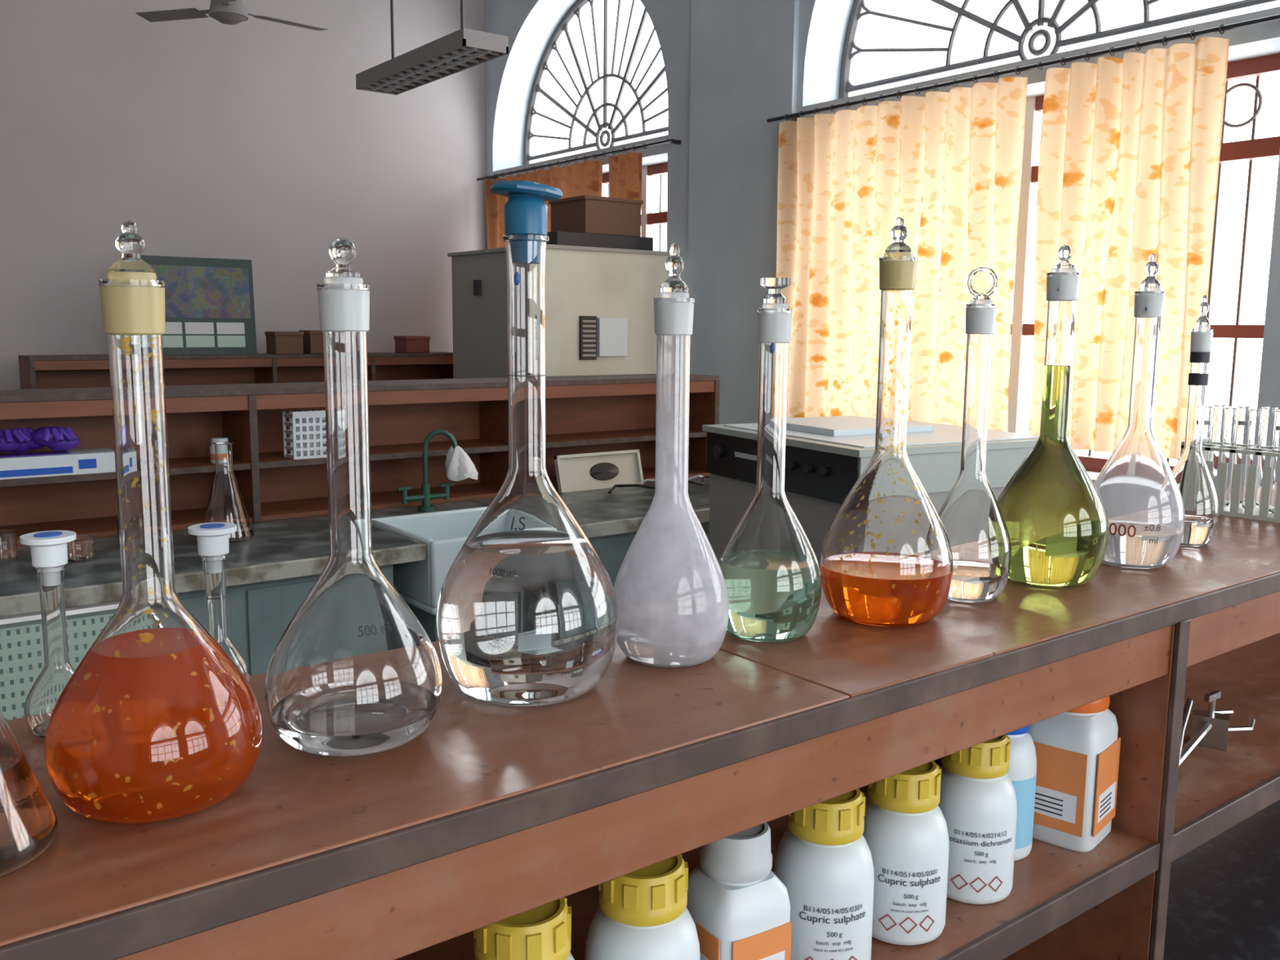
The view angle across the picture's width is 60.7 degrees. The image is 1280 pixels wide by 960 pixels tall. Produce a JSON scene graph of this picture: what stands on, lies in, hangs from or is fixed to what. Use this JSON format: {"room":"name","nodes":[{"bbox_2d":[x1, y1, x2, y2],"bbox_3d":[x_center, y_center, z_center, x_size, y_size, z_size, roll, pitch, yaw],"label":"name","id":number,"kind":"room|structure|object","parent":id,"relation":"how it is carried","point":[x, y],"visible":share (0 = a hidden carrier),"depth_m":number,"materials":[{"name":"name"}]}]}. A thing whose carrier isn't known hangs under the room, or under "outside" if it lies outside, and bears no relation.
{"room":"laboratory","nodes":[
{"label":"laboratory","id":0,"kind":"room"},
{"bbox_2d":[135,0,328,31],"bbox_3d":[-2.305,-3.475,6.333,1.007,1.600,1.096,-6,10,-37],"label":"ceiling fan","id":1,"kind":"object","parent":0,"point":[225,11],"depth_m":6.43,"materials":[{"name":"white metal"}]},
{"bbox_2d":[0,0,486,390],"bbox_3d":[-4.600,-1.923,7.361,7.900,5.000,0.400,-6,10,-37],"label":"wall","id":2,"kind":"structure","parent":0,"point":[255,140],"depth_m":8.23,"materials":[{"name":"paint"}]},
{"bbox_2d":[484,0,1279,484],"bbox_3d":[2.651,-1.495,4.769,0.400,5.000,13.400,-6,10,-37],"label":"window frames","id":3,"kind":"structure","parent":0,"point":[530,26],"depth_m":7.38,"materials":[{"name":"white paint"}]},
{"bbox_2d":[476,138,680,180],"bbox_3d":[-0.557,-2.437,8.418,0.131,0.042,2.650,-6,10,-37],"label":"curtain rod","id":4,"kind":"object","parent":3,"relation":"attached to","point":[495,176],"visible":1,"depth_m":8.16,"materials":[{"name":"grey metal"}]},
{"bbox_2d":[484,160,602,248],"bbox_3d":[-0.806,-1.573,8.799,0.109,1.773,1.671,-6,10,-37],"label":"curtain","id":5,"kind":"object","parent":4,"relation":"hanging from","point":[585,178],"visible":0.12,"depth_m":8.60,"materials":[{"name":"orange fabric"}]},
{"bbox_2d":[608,152,642,207],"bbox_3d":[-0.117,-1.443,7.915,0.093,1.773,0.355,-6,10,-39],"label":"curtain","id":6,"kind":"object","parent":4,"relation":"hanging from","point":[624,170],"visible":0.17,"depth_m":7.76,"materials":[{"name":"orange fabric"}]},
{"bbox_2d":[524,0,668,251],"bbox_3d":[-0.287,-2.204,8.731,0.100,3.350,2.400,-6,10,-37],"label":"window","id":7,"kind":"structure","parent":3,"relation":"in","point":[648,219],"depth_m":8.60,"materials":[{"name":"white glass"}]},
{"bbox_2d":[687,0,799,424],"bbox_3d":[0.633,-1.828,7.010,0.040,5.000,0.950,-6,10,-37],"label":"wall","id":8,"kind":"structure","parent":3,"relation":"attached to","point":[744,53],"depth_m":7.02,"materials":[{"name":"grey paint"}]},
{"bbox_2d":[766,13,1279,122],"bbox_3d":[1.718,-2.005,5.487,0.131,0.042,2.980,-6,10,-37],"label":"curtain rod","id":9,"kind":"object","parent":3,"relation":"attached to","point":[793,117],"visible":0.99,"depth_m":5.17,"materials":[{"name":"grey metal"}]},
{"bbox_2d":[776,76,1027,431],"bbox_3d":[1.339,-1.164,6.019,0.111,1.773,1.701,-6,10,-37],"label":"curtain","id":10,"kind":"object","parent":9,"relation":"hanging from","point":[948,165],"visible":0.84,"depth_m":5.88,"materials":[{"name":"beige fabric"}]},
{"bbox_2d":[1028,36,1229,460],"bbox_3d":[2.168,-1.007,4.953,0.111,1.773,0.841,-6,10,-37],"label":"curtain","id":11,"kind":"object","parent":9,"relation":"hanging from","point":[1130,148],"visible":0.8,"depth_m":4.91,"materials":[{"name":"beige fabric"}]},
{"bbox_2d":[840,0,1279,472],"bbox_3d":[2.053,-1.840,5.707,0.100,3.510,2.720,-6,10,-37],"label":"window","id":12,"kind":"structure","parent":3,"relation":"in","point":[1254,148],"depth_m":5.68,"materials":[{"name":"white glass"}]},
{"bbox_3d":[-0.579,-3.701,1.937,8.600,0.100,13.400,-6,10,-37],"label":"ceiling","id":13,"kind":"structure","parent":0,"visible":0},
{"bbox_2d":[355,0,508,94],"bbox_3d":[-1.043,-3.054,5.253,0.230,2.111,1.180,-6,10,-37],"label":"tube light","id":14,"kind":"object","parent":13,"relation":"hanging from","point":[460,50],"visible":1,"depth_m":5.25,"materials":[{"name":"grey paint"}]},
{"bbox_3d":[-0.623,1.349,2.647,8.600,0.100,13.400,-6,10,-37],"label":"floor","id":15,"kind":"structure","parent":0,"visible":0},
{"bbox_2d":[0,600,120,720],"bbox_3d":[-1.236,0.823,2.390,0.548,1.004,0.471,-6,10,-37],"label":"perforated panel","id":16,"kind":"object","parent":15,"relation":"on","point":[77,614],"visible":0.12,"depth_m":2.49,"materials":[{"name":"grey plastic"}]},
{"bbox_2d":[0,477,710,719],"bbox_3d":[-1.498,0.627,4.286,5.105,0.860,1.195,-6,10,-37],"label":"bench","id":17,"kind":"object","parent":15,"relation":"on","point":[269,574],"visible":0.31,"depth_m":3.80,"materials":[{"name":"stone"}]},
{"bbox_2d":[0,529,18,559],"bbox_3d":[-2.153,0.221,3.714,0.074,0.092,0.074,-6,10,-37],"label":"glass beaker","id":18,"kind":"object","parent":17,"relation":"on","point":[8,538],"visible":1,"depth_m":3.69,"materials":[{"name":"white"}]},
{"bbox_2d":[66,535,95,561],"bbox_3d":[-1.903,0.232,3.719,0.095,0.072,0.095,-6,10,-37],"label":"glass beaker","id":19,"kind":"object","parent":17,"relation":"on","point":[82,548],"visible":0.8,"depth_m":3.69,"materials":[{"name":"white"}]},
{"bbox_2d":[115,514,119,546],"bbox_3d":[-1.851,0.181,3.943,0.064,0.112,0.064,-6,10,-37],"label":"glass beaker","id":20,"kind":"object","parent":17,"relation":"on","point":[117,515],"visible":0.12,"depth_m":3.92,"materials":[{"name":"white"}]},
{"bbox_2d":[203,441,253,542],"bbox_3d":[-1.540,0.042,4.062,0.190,0.360,0.190,-6,10,-37],"label":"flask","id":21,"kind":"object","parent":17,"relation":"on","point":[225,504],"visible":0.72,"depth_m":4.02,"materials":[{"name":"clear glass"}]},
{"bbox_2d":[0,373,719,546],"bbox_3d":[-1.681,-0.116,4.525,5.020,0.540,0.384,-6,10,-37],"label":"wooden rack","id":22,"kind":"object","parent":17,"relation":"on","point":[600,413],"visible":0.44,"depth_m":4.80,"materials":[{"name":"brown wood"}]},
{"bbox_2d":[0,448,115,479],"bbox_3d":[-2.183,-0.062,4.049,0.440,0.078,0.172,-6,10,-37],"label":"glove box","id":23,"kind":"object","parent":22,"relation":"on","point":[95,460],"visible":0.88,"depth_m":4.00,"materials":[{"name":"white cardboard"}]},
{"bbox_2d":[0,426,79,452],"bbox_3d":[-2.277,-0.139,3.931,0.474,0.097,0.168,-6,10,-37],"label":"gloves","id":24,"kind":"object","parent":23,"relation":"on","point":[60,439],"visible":1,"depth_m":3.96,"materials":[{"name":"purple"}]},
{"bbox_2d":[209,437,227,463],"bbox_3d":[-1.691,-0.119,4.405,0.077,0.100,0.077,-6,10,-37],"label":"jar","id":25,"kind":"object","parent":22,"relation":"in","point":[212,458],"visible":0.38,"depth_m":4.37,"materials":[{"name":"white plastic"}]},
{"bbox_2d":[282,409,326,459],"bbox_3d":[-1.395,-0.196,4.619,0.186,0.198,0.129,-6,10,-37],"label":"plastic basket","id":26,"kind":"object","parent":22,"relation":"on","point":[306,438],"visible":0.88,"depth_m":4.58,"materials":[{"name":"white plastic"}]},
{"bbox_2d":[371,506,487,641],"bbox_3d":[-0.702,0.600,4.482,0.610,0.872,0.590,-6,10,-37],"label":"sink","id":27,"kind":"object","parent":17,"relation":"in","point":[420,584],"visible":0.25,"depth_m":4.20,"materials":[{"name":"white ceramic"}]},
{"bbox_2d":[397,429,478,511],"bbox_3d":[-0.872,-0.044,4.729,0.343,0.356,0.144,-1,8,-9],"label":"gooseneck faucet","id":28,"kind":"object","parent":17,"relation":"on","point":[459,465],"visible":1,"depth_m":4.70,"materials":[{"name":"green metal"}]},
{"bbox_2d":[553,448,644,493],"bbox_3d":[-0.198,-0.046,5.418,0.500,0.181,0.072,-6,10,-37],"label":"tray","id":29,"kind":"object","parent":17,"relation":"on","point":[597,470],"visible":0.98,"depth_m":5.41,"materials":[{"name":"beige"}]},
{"bbox_2d":[608,475,710,493],"bbox_3d":[0.119,0.015,5.488,0.726,0.042,0.187,-6,10,-37],"label":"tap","id":30,"kind":"object","parent":17,"relation":"on","point":[639,484],"visible":0.53,"depth_m":5.49,"materials":[{"name":"black metal"}]},
{"bbox_2d":[447,244,682,378],"bbox_3d":[-0.527,-0.457,7.451,1.120,2.142,1.200,-6,10,-37],"label":"tall cabinet","id":31,"kind":"object","parent":15,"relation":"on","point":[600,317],"visible":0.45,"depth_m":6.96,"materials":[{"name":"grey metal"}]},
{"bbox_2d":[546,195,653,250],"bbox_3d":[-0.374,-1.646,7.064,0.800,0.322,0.480,-6,10,-37],"label":"cardboard box","id":32,"kind":"object","parent":31,"relation":"on","point":[583,220],"visible":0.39,"depth_m":6.94,"materials":[{"name":"brown cardboard"}]},
{"bbox_2d":[702,415,1039,564],"bbox_3d":[0.910,0.420,4.364,0.980,1.290,1.010,-4,9,-28],"label":"freezer","id":33,"kind":"object","parent":15,"relation":"on","point":[825,456],"visible":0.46,"depth_m":3.96,"materials":[{"name":"metal"},{"name":"white enamel"},{"name":"black plastic"}]},
{"bbox_2d":[1163,799,1279,959],"bbox_3d":[0.139,1.087,1.116,4.200,0.860,0.970,-6,10,-37],"label":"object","id":34,"kind":"structure","parent":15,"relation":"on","point":[1224,903],"depth_m":1.56,"materials":[{"name":"stone"}]},
{"bbox_2d":[0,499,1279,959],"bbox_3d":[0.155,0.395,1.006,3.800,0.540,0.303,-6,10,-37],"label":"rack","id":35,"kind":"object","parent":34,"relation":"on","point":[493,813],"visible":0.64,"depth_m":0.75,"materials":[{"name":"brown wood"}]},
{"bbox_2d":[0,709,58,876],"bbox_3d":[-0.337,0.110,0.526,0.094,0.150,0.094,-6,10,-37],"label":"flask","id":36,"kind":"object","parent":35,"relation":"on","point":[29,824],"visible":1,"depth_m":0.53,"materials":[{"name":"clear glass"}]},
{"bbox_2d":[19,530,76,737],"bbox_3d":[-0.370,0.097,0.692,0.040,0.128,0.040,4,9,21],"label":"flask","id":37,"kind":"object","parent":35,"relation":"on","point":[49,550],"visible":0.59,"depth_m":0.68,"materials":[{"name":"clear glass"}]},
{"bbox_2d":[44,220,262,823],"bbox_3d":[-0.265,0.020,0.587,0.110,0.312,0.110,8,11,43],"label":"flask","id":38,"kind":"object","parent":35,"relation":"on","point":[156,722],"visible":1,"depth_m":0.57,"materials":[{"name":"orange glass"}]},
{"bbox_2d":[187,522,249,684],"bbox_3d":[-0.291,0.092,0.752,0.040,0.123,0.040,4,9,21],"label":"flask","id":39,"kind":"object","parent":35,"relation":"on","point":[213,545],"visible":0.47,"depth_m":0.74,"materials":[{"name":"clear glass"}]},
{"bbox_2d":[264,237,442,756],"bbox_3d":[-0.180,0.009,0.677,0.109,0.310,0.109,-6,10,-37],"label":"flask","id":40,"kind":"object","parent":35,"relation":"on","point":[354,671],"visible":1,"depth_m":0.66,"materials":[{"name":"clear glass"}]},
{"bbox_2d":[473,897,574,959],"bbox_3d":[-0.074,0.341,0.699,0.080,0.148,0.081,-6,10,-37],"label":"bottle","id":41,"kind":"object","parent":35,"relation":"in","point":[543,932],"visible":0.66,"depth_m":0.67,"materials":[{"name":"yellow plastic"}]},
{"bbox_2d":[435,180,618,706],"bbox_3d":[-0.079,-0.027,0.769,0.130,0.357,0.130,-2,8,-18],"label":"flask","id":42,"kind":"object","parent":35,"relation":"on","point":[527,615],"visible":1,"depth_m":0.74,"materials":[{"name":"clear glass"}]},
{"bbox_2d":[584,853,700,959],"bbox_3d":[0.002,0.333,0.759,0.080,0.148,0.081,-6,10,-37],"label":"bottle","id":43,"kind":"object","parent":35,"relation":"in","point":[643,913],"visible":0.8,"depth_m":0.73,"materials":[{"name":"white plastic"}]},
{"bbox_2d":[613,243,728,667],"bbox_3d":[0.025,-0.019,0.849,0.093,0.322,0.093,4,9,21],"label":"flask","id":44,"kind":"object","parent":35,"relation":"on","point":[670,588],"visible":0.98,"depth_m":0.83,"materials":[{"name":"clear glass"}]},
{"bbox_2d":[686,822,791,959],"bbox_3d":[0.070,0.327,0.816,0.068,0.146,0.068,-4,9,-32],"label":"bottle","id":45,"kind":"object","parent":35,"relation":"in","point":[739,908],"visible":0.73,"depth_m":0.79,"materials":[{"name":"white plastic"}]},
{"bbox_2d":[718,277,822,642],"bbox_3d":[0.110,-0.017,0.919,0.091,0.300,0.091,1,8,5],"label":"flask","id":46,"kind":"object","parent":35,"relation":"on","point":[770,566],"visible":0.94,"depth_m":0.90,"materials":[{"name":"clear glass"}]},
{"bbox_2d":[773,788,874,959],"bbox_3d":[0.147,0.318,0.874,0.079,0.148,0.080,-6,10,-37],"label":"bottle","id":47,"kind":"object","parent":35,"relation":"in","point":[824,861],"visible":0.95,"depth_m":0.84,"materials":[{"name":"white plastic"}]},
{"bbox_2d":[819,216,953,626],"bbox_3d":[0.224,-0.052,0.974,0.118,0.356,0.118,-6,10,-37],"label":"flask","id":48,"kind":"object","parent":35,"relation":"on","point":[886,555],"visible":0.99,"depth_m":0.95,"materials":[{"name":"clear glass"}]},
{"bbox_2d":[862,760,949,945],"bbox_3d":[0.224,0.311,0.935,0.079,0.146,0.080,-6,10,-37],"label":"bottle","id":49,"kind":"object","parent":35,"relation":"in","point":[905,833],"visible":0.95,"depth_m":0.90,"materials":[{"name":"white plastic"}]},
{"bbox_2d":[937,266,1011,602],"bbox_3d":[0.322,-0.043,1.053,0.080,0.318,0.080,-6,10,-37],"label":"flask","id":50,"kind":"object","parent":35,"relation":"on","point":[971,515],"visible":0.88,"depth_m":1.04,"materials":[{"name":"clear glass"}]},
{"bbox_2d":[937,733,1017,904],"bbox_3d":[0.304,0.302,1.000,0.078,0.148,0.078,-6,10,-37],"label":"bottle","id":51,"kind":"object","parent":35,"relation":"in","point":[978,804],"visible":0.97,"depth_m":0.97,"materials":[{"name":"white plastic"}]},
{"bbox_2d":[1005,724,1036,861],"bbox_3d":[0.356,0.287,1.073,0.062,0.158,0.062,-6,10,-37],"label":"bottle","id":52,"kind":"object","parent":35,"relation":"in","point":[1022,771],"visible":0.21,"depth_m":1.05,"materials":[{"name":"white plastic"}]},
{"bbox_2d":[996,244,1108,586],"bbox_3d":[0.428,-0.067,1.128,0.117,0.345,0.117,-6,10,-40],"label":"flask","id":53,"kind":"object","parent":35,"relation":"on","point":[1055,516],"visible":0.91,"depth_m":1.10,"materials":[{"name":"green glass"}]},
{"bbox_2d":[1027,695,1120,852],"bbox_3d":[0.435,0.276,1.110,0.081,0.170,0.081,7,11,40],"label":"bottle","id":54,"kind":"object","parent":35,"relation":"in","point":[1077,749],"visible":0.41,"depth_m":1.08,"materials":[{"name":"white plastic"}]},
{"bbox_2d":[1093,253,1184,568],"bbox_3d":[0.556,-0.077,1.213,0.103,0.343,0.103,-6,10,-37],"label":"flask","id":55,"kind":"object","parent":35,"relation":"on","point":[1138,489],"visible":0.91,"depth_m":1.19,"materials":[{"name":"clear glass"}]},
{"bbox_2d":[1172,294,1218,546],"bbox_3d":[0.675,-0.072,1.331,0.068,0.303,0.068,-6,10,-37],"label":"flask","id":56,"kind":"object","parent":35,"relation":"on","point":[1191,473],"visible":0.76,"depth_m":1.32,"materials":[{"name":"clear glass"}]},
{"bbox_2d":[1178,689,1255,766],"bbox_3d":[0.667,0.302,1.291,0.064,0.072,0.345,7,10,39],"label":"clamp","id":57,"kind":"object","parent":35,"relation":"in","point":[1210,728],"visible":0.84,"depth_m":1.35,"materials":[{"name":"silver metal"}]},
{"bbox_2d":[1177,404,1279,523],"bbox_3d":[0.903,-0.022,1.534,0.090,0.153,0.253,-6,10,-37],"label":"test tube rack","id":58,"kind":"object","parent":35,"relation":"on","point":[1242,455],"visible":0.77,"depth_m":1.56,"materials":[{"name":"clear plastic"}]},
{"bbox_3d":[-2.682,0.095,8.001,3.400,0.860,1.200,-6,10,-37],"label":"lab bench","id":59,"kind":"object","parent":15,"relation":"on","visible":0},
{"bbox_2d":[17,351,453,389],"bbox_3d":[-2.694,-0.617,7.884,3.050,0.580,0.404,-6,10,-37],"label":"wooden rack","id":60,"kind":"object","parent":59,"relation":"on","point":[77,371],"visible":0.34,"depth_m":7.72,"materials":[{"name":"brown wood"}]},
{"bbox_2d":[140,255,257,355],"bbox_3d":[-3.044,-1.193,7.516,0.780,0.660,0.060,-6,10,-37],"label":"display board","id":61,"kind":"object","parent":60,"relation":"on","point":[210,307],"visible":0.82,"depth_m":7.55,"materials":[{"name":"dark green painted board"},{"name":"printed picture"},{"name":"white paper"}]},
{"bbox_2d":[264,331,303,354],"bbox_3d":[-2.561,-0.989,7.884,0.212,0.160,0.212,-6,10,-37],"label":"storage box","id":62,"kind":"object","parent":60,"relation":"on","point":[277,342],"visible":1,"depth_m":7.81,"materials":[{"name":"brown cardboard"}]},
{"bbox_2d":[298,329,323,354],"bbox_3d":[-2.359,-1.018,8.062,0.232,0.170,0.212,-6,10,-37],"label":"storage box","id":63,"kind":"object","parent":60,"relation":"on","point":[313,340],"visible":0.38,"depth_m":7.95,"materials":[{"name":"brown cardboard"}]},
{"bbox_2d":[393,335,430,353],"bbox_3d":[-1.768,-1.052,8.490,0.212,0.130,0.212,-6,10,-37],"label":"storage box","id":64,"kind":"object","parent":60,"relation":"on","point":[403,344],"visible":1,"depth_m":8.42,"materials":[{"name":"red cardboard"}]}
]}

